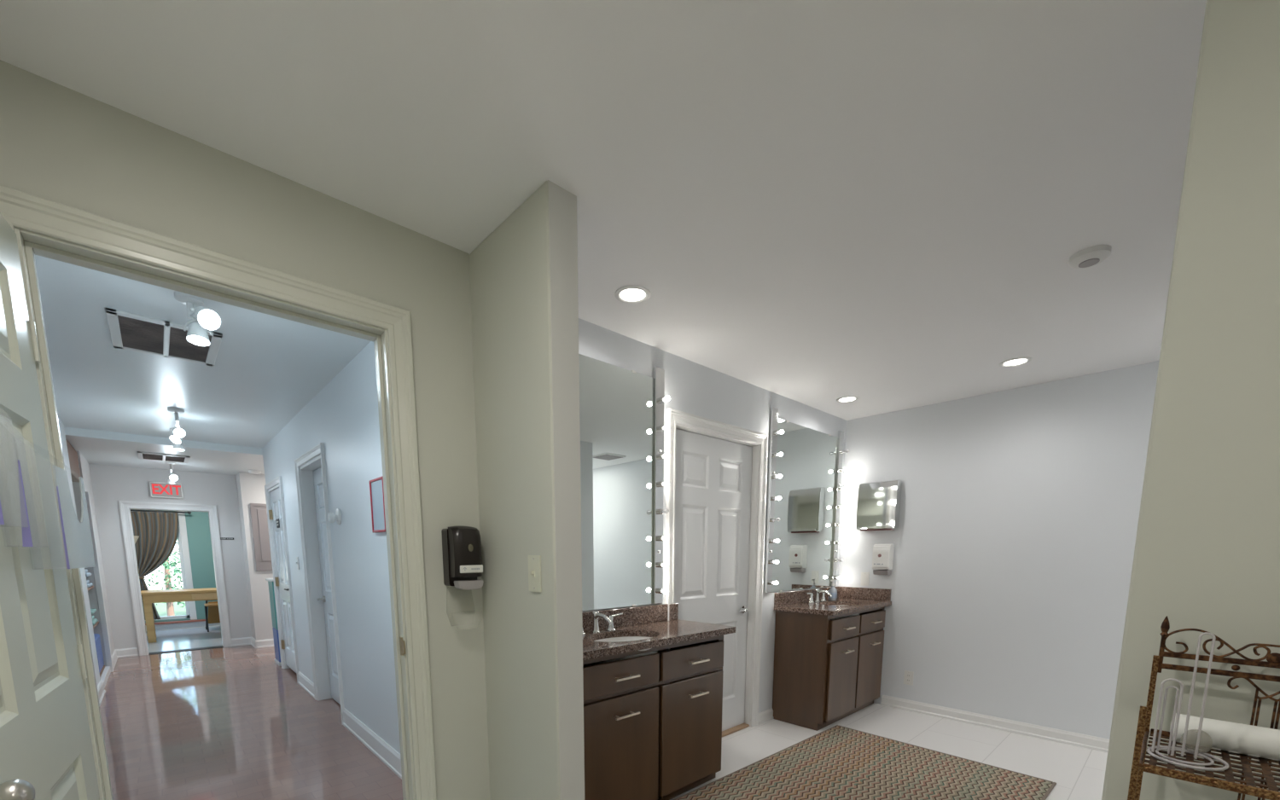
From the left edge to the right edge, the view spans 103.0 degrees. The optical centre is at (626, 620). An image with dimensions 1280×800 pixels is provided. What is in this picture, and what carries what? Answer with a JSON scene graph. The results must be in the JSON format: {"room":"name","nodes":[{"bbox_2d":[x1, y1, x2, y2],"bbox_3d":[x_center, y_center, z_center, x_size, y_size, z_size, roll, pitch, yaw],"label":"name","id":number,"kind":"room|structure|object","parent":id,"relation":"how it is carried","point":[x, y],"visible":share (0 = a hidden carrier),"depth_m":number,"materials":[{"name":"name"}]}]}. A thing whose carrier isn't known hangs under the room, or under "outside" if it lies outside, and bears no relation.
{"room":"bathroom","nodes":[
{"label":"bathroom","id":0,"kind":"room"},
{"bbox_2d":[58,417,114,686],"bbox_3d":[-4.089,-0.389,3.627,0.120,2.410,6.800,-7,10,-42],"label":"wall","id":1,"kind":"structure","parent":0,"point":[83,463],"depth_m":5.39,"materials":[{"name":"white paint"}]},
{"bbox_2d":[85,491,113,672],"bbox_3d":[-5.671,-0.393,5.469,0.045,1.930,0.090,-7,10,-42],"label":"door frame","id":2,"kind":"structure","parent":1,"relation":"attached to","point":[96,569],"depth_m":5.46,"materials":[{"name":"white"}]},
{"bbox_2d":[97,680,105,706],"bbox_3d":[-3.327,0.842,3.059,0.020,0.120,4.700,-7,10,-42],"label":"baseboard","id":3,"kind":"structure","parent":1,"relation":"attached to","point":[101,690],"depth_m":4.56,"materials":[{"name":"white"}]},
{"bbox_2d":[100,666,110,688],"bbox_3d":[-5.322,0.591,5.129,0.125,0.070,1.090,-7,10,-42],"label":"baseboard","id":4,"kind":"structure","parent":1,"relation":"attached to","point":[105,675],"depth_m":5.21,"materials":[{"name":"white wood"}]},
{"bbox_2d":[111,649,117,669],"bbox_3d":[-6.011,0.457,5.973,0.020,0.110,0.940,-7,10,-42],"label":"baseboard","id":5,"kind":"structure","parent":1,"relation":"attached to","point":[114,657],"depth_m":6.03,"materials":[{"name":"white"}]},
{"bbox_2d":[64,426,264,475],"bbox_3d":[-4.940,-1.942,6.017,3.700,0.170,2.150,-7,10,-42],"label":"ceiling","id":6,"kind":"structure","parent":0,"point":[96,447],"depth_m":5.35,"materials":[{"name":"white paint"}]},
{"bbox_2d":[136,451,190,463],"bbox_3d":[-5.083,-1.792,5.597,0.420,0.014,0.500,-7,10,-42],"label":"ceiling vent","id":7,"kind":"object","parent":6,"relation":"in","point":[142,456],"visible":1,"depth_m":5.57,"materials":[{"name":"white plastic"}]},
{"bbox_2d":[164,461,178,484],"bbox_3d":[-5.349,-1.734,5.989,0.118,0.234,0.320,-7,10,-42],"label":"light fixture","id":8,"kind":"object","parent":6,"relation":"attached to","point":[173,478],"visible":0.99,"depth_m":6.00,"materials":[{"name":"white glass"}]},
{"bbox_2d":[247,470,261,474],"bbox_3d":[-4.778,-1.909,6.546,0.140,0.038,0.140,-7,10,-42],"label":"smoke detector","id":9,"kind":"object","parent":6,"relation":"attached to","point":[253,472],"visible":1,"depth_m":6.50,"materials":[{"name":"white plastic"}]},
{"bbox_2d":[88,464,251,656],"bbox_3d":[-6.162,-0.726,6.400,2.185,2.340,0.120,-7,10,-42],"label":"wall","id":10,"kind":"structure","parent":0,"point":[111,485],"depth_m":6.37,"materials":[{"name":"white paint"}]},
{"bbox_2d":[115,647,138,658],"bbox_3d":[-6.255,0.404,6.370,0.200,0.110,0.020,-7,10,-42],"label":"baseboard","id":11,"kind":"structure","parent":10,"relation":"attached to","point":[124,653],"depth_m":6.37,"materials":[{"name":"white wood"}]},
{"bbox_2d":[149,482,183,499],"bbox_3d":[-5.829,-1.652,6.456,0.310,0.190,0.057,-7,10,-42],"label":"exit sign","id":12,"kind":"object","parent":10,"relation":"attached to","point":[160,490],"visible":1,"depth_m":6.43,"materials":[{"name":"white plastic"}]},
{"bbox_2d":[118,500,231,656],"bbox_3d":[-5.829,-0.548,6.633,0.933,1.924,0.023,-7,10,-42],"label":"end doorway","id":13,"kind":"structure","parent":10,"relation":"in","point":[125,506],"depth_m":6.45,"materials":[{"name":"white wood"}]},
{"bbox_2d":[129,508,223,652],"bbox_3d":[-5.875,-0.520,6.688,0.795,1.855,0.124,-7,10,-42],"label":"door frame","id":14,"kind":"structure","parent":10,"relation":"attached to","point":[130,509],"depth_m":6.69,"materials":[{"name":"white"}]},
{"bbox_2d":[148,645,223,655],"bbox_3d":[-5.886,0.394,6.825,0.755,0.006,0.150,-7,10,-42],"label":"trim","id":15,"kind":"structure","parent":10,"relation":"attached to","point":[216,647],"depth_m":6.78,"materials":[{"name":"black plastic"}]},
{"bbox_2d":[231,637,251,646],"bbox_3d":[-5.394,0.297,7.148,0.240,0.110,0.020,-7,10,-42],"label":"baseboard","id":16,"kind":"structure","parent":10,"relation":"attached to","point":[245,641],"depth_m":7.14,"materials":[{"name":"white wood"}]},
{"bbox_2d":[137,509,217,623],"bbox_3d":[-7.534,-1.081,8.777,4.000,2.410,0.120,-7,10,-42],"label":"wall","id":17,"kind":"structure","parent":0,"point":[197,523],"depth_m":8.83,"materials":[{"name":"teal paint"}]},
{"bbox_2d":[130,509,191,514],"bbox_3d":[-7.784,-1.779,8.273,1.084,0.048,0.144,-7,10,-42],"label":"curtain rod","id":18,"kind":"object","parent":17,"relation":"attached to","point":[189,513],"visible":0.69,"depth_m":8.35,"materials":[{"name":"black metal"}]},
{"bbox_2d":[130,511,178,620],"bbox_3d":[-7.756,-0.888,8.328,0.795,1.752,0.101,-7,10,-42],"label":"curtain","id":19,"kind":"object","parent":18,"relation":"hanging from","point":[158,532],"visible":0.56,"depth_m":8.31,"materials":[{"name":"grey fabric"}]},
{"bbox_2d":[131,509,205,625],"bbox_3d":[-7.500,-0.959,8.756,4.000,1.965,0.160,-7,10,-42],"label":"window","id":20,"kind":"structure","parent":17,"relation":"in","point":[190,607],"depth_m":8.70,"materials":[{"name":"white wood"}]},
{"bbox_2d":[145,621,220,631],"bbox_3d":[-7.485,0.071,8.881,4.000,0.100,0.020,-7,10,-42],"label":"baseboard","id":21,"kind":"structure","parent":17,"relation":"attached to","point":[193,625],"depth_m":8.75,"materials":[{"name":"white wood"}]},
{"bbox_2d":[0,59,490,799],"bbox_3d":[-1.151,-0.124,1.642,1.416,2.410,0.120,-7,10,-42],"label":"wall","id":22,"kind":"structure","parent":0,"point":[61,144],"depth_m":1.62,"materials":[{"name":"grey paint"}]},
{"bbox_2d":[0,185,436,799],"bbox_3d":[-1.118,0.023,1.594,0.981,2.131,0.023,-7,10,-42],"label":"door frame","id":23,"kind":"structure","parent":22,"relation":"attached to","point":[20,210],"depth_m":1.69,"materials":[{"name":"grey wood"}]},
{"bbox_2d":[441,525,483,590],"bbox_3d":[-0.619,-0.164,1.965,0.124,0.399,0.115,-7,10,-42],"label":"dispenser","id":24,"kind":"object","parent":22,"relation":"attached to","point":[461,544],"visible":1,"depth_m":1.91,"materials":[{"name":"black plastic"}]},
{"bbox_2d":[235,471,273,640],"bbox_3d":[-4.660,-0.875,7.489,1.515,2.340,0.520,-7,10,-42],"label":"wall","id":25,"kind":"structure","parent":0,"point":[250,486],"depth_m":6.87,"materials":[{"name":"white paint"}]},
{"bbox_2d":[250,637,256,648],"bbox_3d":[-5.185,0.306,7.082,0.020,0.110,0.400,-7,10,-42],"label":"baseboard","id":26,"kind":"structure","parent":25,"relation":"attached to","point":[253,644],"depth_m":7.03,"materials":[{"name":"white wood"}]},
{"bbox_2d":[250,503,272,570],"bbox_3d":[-4.818,-1.131,6.940,0.435,0.895,0.019,-7,10,-42],"label":"hatch","id":27,"kind":"object","parent":25,"relation":"attached to","point":[258,512],"visible":0.42,"depth_m":6.85,"materials":[{"name":"grey"}]},
{"bbox_2d":[256,639,273,648],"bbox_3d":[-4.477,0.256,7.441,1.515,0.110,0.020,-7,10,-42],"label":"baseboard","id":28,"kind":"structure","parent":25,"relation":"attached to","point":[269,642],"depth_m":7.00,"materials":[{"name":"white wood"}]},
{"bbox_2d":[261,180,560,799],"bbox_3d":[-2.041,-0.403,3.708,0.135,2.410,5.440,-7,10,-42],"label":"wall","id":29,"kind":"structure","parent":0,"point":[509,275],"depth_m":1.94,"materials":[{"name":"grey paint"}]},
{"bbox_2d":[0,212,99,799],"bbox_3d":[-1.162,0.145,1.013,0.112,2.020,0.810,-6,10,-36],"label":"door","id":30,"kind":"structure","parent":29,"relation":"in","point":[46,751],"depth_m":1.11,"materials":[{"name":"grey paint"}]},
{"bbox_2d":[0,500,4,524],"bbox_3d":[-1.129,-0.301,0.903,0.036,0.262,0.128,-6,10,-36],"label":"brochure holder","id":31,"kind":"object","parent":30,"relation":"attached to","point":[2,522],"visible":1,"depth_m":0.88,"materials":[{"name":"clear plastic"}]},
{"bbox_2d":[17,459,33,546],"bbox_3d":[-1.199,-0.278,1.002,0.036,0.264,0.102,-6,10,-36],"label":"brochure holder","id":32,"kind":"object","parent":30,"relation":"attached to","point":[26,537],"visible":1,"depth_m":0.98,"materials":[{"name":"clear plastic"}]},
{"bbox_2d":[52,465,95,569],"bbox_3d":[-1.313,-0.263,1.176,0.056,0.281,0.242,-6,10,-36],"label":"brochure holder","id":33,"kind":"object","parent":30,"relation":"attached to","point":[77,535],"visible":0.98,"depth_m":1.16,"materials":[{"name":"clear plastic"}]},
{"bbox_2d":[267,484,289,669],"bbox_3d":[-3.523,-0.395,5.343,0.130,1.960,0.830,-7,10,-42],"label":"door frame","id":34,"kind":"structure","parent":29,"relation":"attached to","point":[278,485],"depth_m":5.57,"materials":[{"name":"white wood"}]},
{"bbox_2d":[264,476,299,682],"bbox_3d":[-3.579,-0.415,5.289,0.023,2.014,0.898,-7,10,-42],"label":"doorway","id":35,"kind":"structure","parent":29,"relation":"in","point":[278,480],"depth_m":5.08,"materials":[{"name":"white wood"}]},
{"bbox_2d":[268,488,296,674],"bbox_3d":[-3.569,-0.402,5.304,0.083,1.885,0.788,-7,10,-42],"label":"door","id":36,"kind":"structure","parent":29,"relation":"in","point":[276,514],"depth_m":5.38,"materials":[{"name":"white paint"}]},
{"bbox_2d":[297,671,314,698],"bbox_3d":[-3.017,0.605,4.809,0.020,0.120,0.750,-7,10,-42],"label":"baseboard","id":37,"kind":"structure","parent":29,"relation":"attached to","point":[304,682],"depth_m":4.80,"materials":[{"name":"white wood"}]},
{"bbox_2d":[299,455,331,700],"bbox_3d":[-2.397,-0.251,4.119,0.130,2.000,0.830,-7,10,-42],"label":"trim","id":38,"kind":"structure","parent":29,"relation":"attached to","point":[306,475],"depth_m":4.38,"materials":[{"name":"white wood"}]},
{"bbox_2d":[294,442,344,725],"bbox_3d":[-2.453,-0.276,4.063,0.023,2.064,0.918,-7,10,-42],"label":"trim","id":39,"kind":"structure","parent":29,"relation":"attached to","point":[318,450],"depth_m":3.89,"materials":[{"name":"white wood"}]},
{"bbox_2d":[312,467,340,704],"bbox_3d":[-2.387,-0.246,4.128,0.093,1.960,0.782,-7,10,-42],"label":"door","id":40,"kind":"structure","parent":29,"relation":"in","point":[317,477],"depth_m":4.31,"materials":[{"name":"white paint"}]},
{"bbox_2d":[327,508,341,524],"bbox_3d":[-1.983,-0.706,3.448,0.070,0.110,0.111,-7,10,-42],"label":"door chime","id":41,"kind":"object","parent":29,"relation":"attached to","point":[331,517],"visible":1,"depth_m":3.43,"materials":[{"name":"white plastic"}]},
{"bbox_2d":[343,708,401,779],"bbox_3d":[-1.415,0.833,3.070,0.020,0.130,2.140,-7,10,-42],"label":"baseboard","id":42,"kind":"structure","parent":29,"relation":"attached to","point":[386,753],"depth_m":3.30,"materials":[{"name":"white"}]},
{"bbox_2d":[369,477,386,533],"bbox_3d":[-1.367,-0.636,2.815,0.019,0.290,0.230,-7,10,-42],"label":"framed board","id":43,"kind":"object","parent":29,"relation":"attached to","point":[376,492],"visible":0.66,"depth_m":2.82,"materials":[{"name":"red"}]},
{"bbox_2d":[399,637,405,656],"bbox_3d":[-0.834,0.098,1.897,0.004,0.070,0.046,-7,10,-42],"label":"strike plate","id":44,"kind":"object","parent":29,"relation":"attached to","point":[402,642],"visible":1,"depth_m":1.89,"materials":[{"name":"gold metal"}]},
{"bbox_2d":[527,555,541,593],"bbox_3d":[-0.323,-0.163,1.765,0.019,0.126,0.077,-7,10,-42],"label":"light switch","id":45,"kind":"object","parent":29,"relation":"attached to","point":[534,561],"visible":1,"depth_m":1.76,"materials":[{"name":"beige plastic"}]},
{"bbox_2d":[547,180,584,799],"bbox_3d":[-0.193,-0.138,1.730,0.107,2.410,0.002,-7,10,-42],"label":"wall","id":46,"kind":"structure","parent":0,"point":[562,204],"depth_m":1.69,"materials":[{"name":"grey paint"}]},
{"bbox_2d":[0,0,1206,448],"bbox_3d":[-0.400,-1.532,2.672,5.860,0.100,8.950,-7,10,-42],"label":"ceiling","id":47,"kind":"structure","parent":0,"point":[887,205],"depth_m":1.46,"materials":[{"name":"white paint"}]},
{"bbox_2d":[104,307,222,366],"bbox_3d":[-2.416,-1.471,2.674,0.425,0.014,0.580,-7,10,-42],"label":"ceiling vent","id":48,"kind":"object","parent":47,"relation":"in","point":[128,331],"visible":0.94,"depth_m":2.64,"materials":[{"name":"white metal"}]},
{"bbox_2d":[167,407,185,451],"bbox_3d":[-3.751,-1.584,4.250,0.104,0.209,0.790,-7,10,-41],"label":"light fixture","id":49,"kind":"object","parent":47,"relation":"attached to","point":[178,433],"visible":1,"depth_m":4.20,"materials":[{"name":"white plastic"}]},
{"bbox_2d":[174,290,221,346],"bbox_3d":[-1.823,-1.303,2.166,0.336,0.213,0.099,6,10,40],"label":"light fixture","id":50,"kind":"object","parent":47,"relation":"attached to","point":[197,334],"visible":0.99,"depth_m":2.18,"materials":[{"name":"white plastic"}]},
{"bbox_2d":[614,285,650,303],"bbox_3d":[0.029,-1.416,2.214,0.156,0.007,0.156,-7,10,-42],"label":"recessed light","id":51,"kind":"object","parent":47,"relation":"in","point":[631,293],"visible":1,"depth_m":2.21,"materials":[{"name":"white plastic"}]},
{"bbox_2d":[836,395,859,402],"bbox_3d":[1.627,-1.625,3.741,0.156,0.007,0.156,-7,10,-42],"label":"recessed light","id":52,"kind":"object","parent":47,"relation":"in","point":[849,398],"visible":1,"depth_m":3.73,"materials":[{"name":"white glass"}]},
{"bbox_2d":[999,356,1031,367],"bbox_3d":[2.302,-1.527,3.009,0.156,0.007,0.156,-7,10,-42],"label":"recessed light","id":53,"kind":"object","parent":47,"relation":"in","point":[1017,361],"visible":1,"depth_m":3.01,"materials":[{"name":"white glass"}]},
{"bbox_2d":[1068,244,1111,269],"bbox_3d":[1.749,-1.366,1.921,0.120,0.033,0.120,-7,10,-42],"label":"smoke detector","id":54,"kind":"object","parent":47,"relation":"attached to","point":[1092,256],"visible":1,"depth_m":1.90,"materials":[{"name":"white plastic"}]},
{"bbox_2d":[99,626,1107,799],"bbox_3d":[-2.125,0.734,4.665,6.160,0.100,13.750,-7,10,-42],"label":"floor","id":55,"kind":"structure","parent":0,"point":[230,723],"depth_m":3.56,"materials":[{"name":"brown tile"}]},
{"bbox_2d":[140,587,217,643],"bbox_3d":[-6.583,-0.121,7.944,1.385,0.730,0.570,-7,10,-42],"label":"desk","id":56,"kind":"object","parent":55,"relation":"on","point":[149,597],"visible":0.48,"depth_m":7.46,"materials":[{"name":"brown wood"}]},
{"bbox_2d":[203,599,220,632],"bbox_3d":[-6.851,-0.102,8.591,0.404,0.520,0.394,-7,10,-42],"label":"chair","id":57,"kind":"object","parent":55,"relation":"on","point":[213,613],"visible":0.34,"depth_m":8.63,"materials":[{"name":"brown wood"}]},
{"bbox_2d":[265,578,281,666],"bbox_3d":[-3.967,0.000,6.012,0.365,1.000,0.330,-7,10,-42],"label":"base cabinet","id":58,"kind":"object","parent":55,"relation":"on","point":[271,592],"visible":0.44,"depth_m":5.86,"materials":[{"name":"blue"}]},
{"bbox_2d":[582,635,724,799],"bbox_3d":[0.045,0.523,2.641,1.040,0.855,0.450,-7,10,-42],"label":"vanity cabinet","id":59,"kind":"object","parent":55,"relation":"on","point":[646,738],"visible":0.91,"depth_m":2.48,"materials":[{"name":"brown wood"}]},
{"bbox_2d":[581,603,735,660],"bbox_3d":[0.048,0.030,2.585,1.100,0.133,0.443,-7,10,-42],"label":"countertop","id":60,"kind":"structure","parent":59,"relation":"on","point":[648,621],"depth_m":2.68,"materials":[{"name":"brown stone"}]},
{"bbox_2d":[582,611,622,635],"bbox_3d":[-0.122,0.012,2.562,0.352,0.110,0.152,-7,10,-42],"label":"faucet","id":61,"kind":"object","parent":60,"relation":"on","point":[610,627],"visible":0.77,"depth_m":2.58,"materials":[{"name":"silver metal"}]},
{"bbox_2d":[592,636,657,665],"bbox_3d":[-0.011,0.179,2.521,0.439,0.144,0.310,-7,10,-42],"label":"sink","id":62,"kind":"object","parent":60,"relation":"in","point":[625,638],"visible":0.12,"depth_m":2.61,"materials":[{"name":"white ceramic"}]},
{"bbox_2d":[772,606,885,731],"bbox_3d":[1.671,0.323,4.098,1.005,0.855,0.470,-7,10,-42],"label":"vanity cabinet","id":63,"kind":"object","parent":55,"relation":"on","point":[826,672],"visible":0.98,"depth_m":3.81,"materials":[{"name":"brown wood"}]},
{"bbox_2d":[773,587,891,616],"bbox_3d":[1.662,-0.168,4.032,1.043,0.133,0.463,-7,10,-42],"label":"countertop","id":64,"kind":"structure","parent":63,"relation":"on","point":[849,600],"depth_m":4.07,"materials":[{"name":"brown stone"}]},
{"bbox_2d":[807,588,831,603],"bbox_3d":[1.587,-0.199,4.101,0.352,0.110,0.152,-7,10,-42],"label":"faucet","id":65,"kind":"object","parent":64,"relation":"on","point":[817,591],"visible":1,"depth_m":4.12,"materials":[{"name":"silver metal"}]},
{"bbox_2d":[828,580,837,600],"bbox_3d":[1.739,-0.257,4.282,0.071,0.173,0.068,0,8,-1],"label":"soap bottle","id":66,"kind":"object","parent":64,"relation":"on","point":[833,590],"visible":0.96,"depth_m":4.26,"materials":[{"name":"white plastic"}]},
{"bbox_2d":[673,725,1056,799],"bbox_3d":[1.050,0.962,2.520,2.537,0.012,1.341,-7,10,-42],"label":"area rug","id":67,"kind":"object","parent":55,"relation":"on","point":[837,763],"visible":1,"depth_m":2.93,"materials":[{"name":"brown carpet"}]},
{"bbox_2d":[1127,616,1279,799],"bbox_3d":[1.063,0.592,0.895,0.255,1.183,0.298,-7,10,-42],"label":"display rack","id":68,"kind":"object","parent":55,"relation":"on","point":[1138,767],"visible":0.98,"depth_m":0.91,"materials":[{"name":"gold metal"}]},
{"bbox_2d":[1146,632,1229,771],"bbox_3d":[0.975,0.131,0.871,0.109,0.223,0.097,-7,10,-42],"label":"stand","id":69,"kind":"object","parent":68,"relation":"on","point":[1158,747],"visible":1,"depth_m":0.88,"materials":[{"name":"white metal"}]},
{"bbox_2d":[1144,732,1279,791],"bbox_3d":[1.067,0.249,0.849,0.235,0.004,0.278,-7,10,-42],"label":"shelf","id":70,"kind":"object","parent":68,"relation":"attached to","point":[1209,780],"depth_m":0.85,"materials":[{"name":"brown metal"}]},
{"bbox_2d":[1169,713,1279,761],"bbox_3d":[1.124,0.215,0.883,0.053,0.053,0.246,-7,10,-42],"label":"paper roll","id":71,"kind":"object","parent":68,"relation":"on","point":[1228,736],"visible":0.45,"depth_m":0.90,"materials":[{"name":"white paper"}]},
{"bbox_2d":[578,318,846,725],"bbox_3d":[0.644,-0.373,3.454,3.485,2.410,0.140,-7,10,-42],"label":"wall","id":72,"kind":"structure","parent":0,"point":[694,388],"depth_m":3.21,"materials":[{"name":"white paint"}]},
{"bbox_2d":[578,354,653,610],"bbox_3d":[-0.180,-0.673,2.577,0.900,1.256,0.011,-7,10,-42],"label":"vanity mirror","id":73,"kind":"object","parent":72,"relation":"attached to","point":[616,404],"visible":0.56,"depth_m":2.69,"materials":[{"name":"clear glass"}]},
{"bbox_2d":[581,603,678,632],"bbox_3d":[-0.094,-0.007,2.738,1.100,0.100,0.020,-7,10,-42],"label":"backsplash","id":74,"kind":"structure","parent":72,"relation":"attached to","point":[647,614],"depth_m":2.85,"materials":[{"name":"stone"}]},
{"bbox_2d":[652,366,669,604],"bbox_3d":[0.206,-0.741,2.869,0.068,1.302,0.090,-7,10,-42],"label":"vanity light bar","id":75,"kind":"object","parent":72,"relation":"attached to","point":[659,374],"visible":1,"depth_m":2.87,"materials":[{"name":"silver metal"}]},
{"bbox_2d":[657,535,663,541],"bbox_3d":[0.201,-0.470,2.912,0.032,0.032,0.028,-7,10,-42],"label":"socket","id":76,"kind":"object","parent":75,"relation":"attached to","point":[660,538],"depth_m":2.90,"materials":[{"name":"silver metal"}]},
{"bbox_2d":[657,508,664,514],"bbox_3d":[0.201,-0.620,2.892,0.032,0.032,0.028,-7,10,-42],"label":"socket","id":77,"kind":"object","parent":75,"relation":"attached to","point":[660,511],"depth_m":2.88,"materials":[{"name":"silver metal"}]},
{"bbox_2d":[657,453,664,459],"bbox_3d":[0.200,-0.919,2.851,0.032,0.032,0.028,-7,10,-42],"label":"socket","id":78,"kind":"object","parent":75,"relation":"attached to","point":[660,456],"depth_m":2.84,"materials":[{"name":"silver metal"}]},
{"bbox_2d":[657,425,664,431],"bbox_3d":[0.200,-1.069,2.831,0.032,0.032,0.028,-7,10,-42],"label":"socket","id":79,"kind":"object","parent":75,"relation":"attached to","point":[660,428],"depth_m":2.82,"materials":[{"name":"silver metal"}]},
{"bbox_2d":[658,396,664,403],"bbox_3d":[0.200,-1.218,2.811,0.032,0.032,0.028,-7,10,-42],"label":"socket","id":80,"kind":"object","parent":75,"relation":"attached to","point":[661,399],"depth_m":2.80,"materials":[{"name":"silver metal"}]},
{"bbox_2d":[674,429,752,731],"bbox_3d":[0.581,-0.182,3.405,0.854,2.006,0.094,-7,10,-42],"label":"door","id":81,"kind":"structure","parent":72,"relation":"in","point":[713,476],"depth_m":3.40,"materials":[{"name":"white paint"}]},
{"bbox_2d":[664,407,767,727],"bbox_3d":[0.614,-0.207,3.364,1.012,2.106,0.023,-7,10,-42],"label":"door frame","id":82,"kind":"structure","parent":72,"relation":"in","point":[673,416],"depth_m":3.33,"materials":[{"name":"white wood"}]},
{"bbox_2d":[721,723,749,737],"bbox_3d":[0.566,0.820,3.558,0.860,0.018,0.115,-7,10,-42],"label":"threshold","id":83,"kind":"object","parent":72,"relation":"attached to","point":[727,732],"depth_m":3.71,"materials":[{"name":"beige wood"}]},
{"bbox_2d":[764,407,784,593],"bbox_3d":[1.071,-0.848,3.651,0.068,1.302,0.090,-7,10,-42],"label":"vanity light bar","id":84,"kind":"object","parent":72,"relation":"attached to","point":[774,433],"visible":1,"depth_m":3.66,"materials":[{"name":"silver metal"}]},
{"bbox_2d":[771,418,837,592],"bbox_3d":[1.424,-0.872,4.028,0.955,1.256,0.011,-7,10,-42],"label":"vanity mirror","id":85,"kind":"object","parent":72,"relation":"attached to","point":[804,514],"visible":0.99,"depth_m":4.00,"materials":[{"name":"clear glass"}]},
{"bbox_2d":[773,587,839,606],"bbox_3d":[1.513,-0.206,4.192,1.043,0.100,0.020,-7,10,-42],"label":"backsplash","id":86,"kind":"structure","parent":72,"relation":"attached to","point":[798,596],"depth_m":4.02,"materials":[{"name":"stone"}]},
{"bbox_2d":[830,430,848,586],"bbox_3d":[1.831,-0.942,4.339,0.068,1.302,0.090,-7,10,-42],"label":"vanity light bar","id":87,"kind":"object","parent":72,"relation":"attached to","point":[840,451],"visible":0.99,"depth_m":4.34,"materials":[{"name":"silver metal"}]},
{"bbox_2d":[837,360,1159,739],"bbox_3d":[3.345,-0.319,3.025,0.120,2.410,4.180,-7,10,-42],"label":"wall","id":88,"kind":"structure","parent":0,"point":[1014,541],"depth_m":3.60,"materials":[{"name":"white paint"}]},
{"bbox_2d":[860,572,869,586],"bbox_3d":[2.045,-0.356,4.358,0.010,0.115,0.070,-7,10,-42],"label":"rocker switch","id":89,"kind":"object","parent":88,"relation":"attached to","point":[864,576],"visible":1,"depth_m":4.35,"materials":[{"name":"white plastic"}]},
{"bbox_2d":[856,479,901,531],"bbox_3d":[2.071,-0.939,4.177,0.107,0.396,0.305,-7,10,-42],"label":"mirror","id":90,"kind":"object","parent":88,"relation":"attached to","point":[878,509],"visible":1,"depth_m":4.13,"materials":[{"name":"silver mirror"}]},
{"bbox_2d":[872,544,894,575],"bbox_3d":[2.115,-0.503,4.194,0.098,0.255,0.135,-7,10,-42],"label":"soap dispenser","id":91,"kind":"object","parent":88,"relation":"attached to","point":[882,556],"visible":1,"depth_m":4.16,"materials":[{"name":"white plastic"}]},
{"bbox_2d":[903,670,913,686],"bbox_3d":[2.317,0.471,4.172,0.008,0.115,0.070,-7,10,-42],"label":"outlet cover","id":92,"kind":"object","parent":88,"relation":"attached to","point":[908,677],"visible":1,"depth_m":4.17,"materials":[{"name":"white plastic"}]},
{"bbox_2d":[880,695,1109,752],"bbox_3d":[3.443,0.861,2.973,0.020,0.085,3.740,-7,10,-42],"label":"baseboard","id":93,"kind":"structure","parent":88,"relation":"attached to","point":[1040,732],"depth_m":3.72,"materials":[{"name":"white"}]},
{"bbox_2d":[1101,0,1279,799],"bbox_3d":[1.713,0.034,0.439,0.110,2.410,1.826,-7,10,-42],"label":"wall","id":94,"kind":"structure","parent":0,"point":[1207,556],"depth_m":0.96,"materials":[{"name":"grey paint"}]},
{"bbox_3d":[-5.577,-0.503,4.748,0.560,2.340,1.150,-7,10,-42],"label":"wall niche","id":95,"kind":"object","parent":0,"visible":0},
{"bbox_2d":[65,438,104,677],"bbox_3d":[-5.521,-0.536,4.789,0.625,2.255,1.075,-7,10,-42],"label":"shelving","id":96,"kind":"object","parent":95,"relation":"attached to","point":[72,455],"visible":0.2,"depth_m":4.97,"materials":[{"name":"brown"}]},
{"bbox_2d":[93,634,104,672],"bbox_3d":[-5.629,0.358,5.136,0.445,0.351,0.540,-7,10,-42],"label":"storage bin","id":97,"kind":"object","parent":96,"relation":"on","point":[97,640],"visible":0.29,"depth_m":5.26,"materials":[{"name":"blue plastic"}]},
{"label":"outside","id":98,"kind":"structure","parent":0,"visible":0},
{"bbox_2d":[151,588,186,616],"bbox_3d":[-13.336,-0.527,16.164,26.000,0.050,18.250,-7,10,-42],"label":"ground","id":99,"kind":"structure","parent":98,"point":[161,608],"depth_m":14.40,"materials":[{"name":"green plant"}]},
{"bbox_2d":[144,539,182,616],"bbox_3d":[-10.860,-1.620,11.917,5.213,3.251,1.330,-7,10,-42],"label":"tree","id":100,"kind":"object","parent":99,"relation":"on","point":[170,607],"visible":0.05,"depth_m":12.00,"materials":[{"name":"green plant"}]},
{"bbox_2d":[156,542,185,607],"bbox_3d":[-8.437,-1.327,11.025,1.253,2.904,2.718,7,11,44],"label":"tree","id":101,"kind":"object","parent":99,"relation":"on","point":[174,563],"visible":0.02,"depth_m":10.36,"materials":[{"name":"green plant"}]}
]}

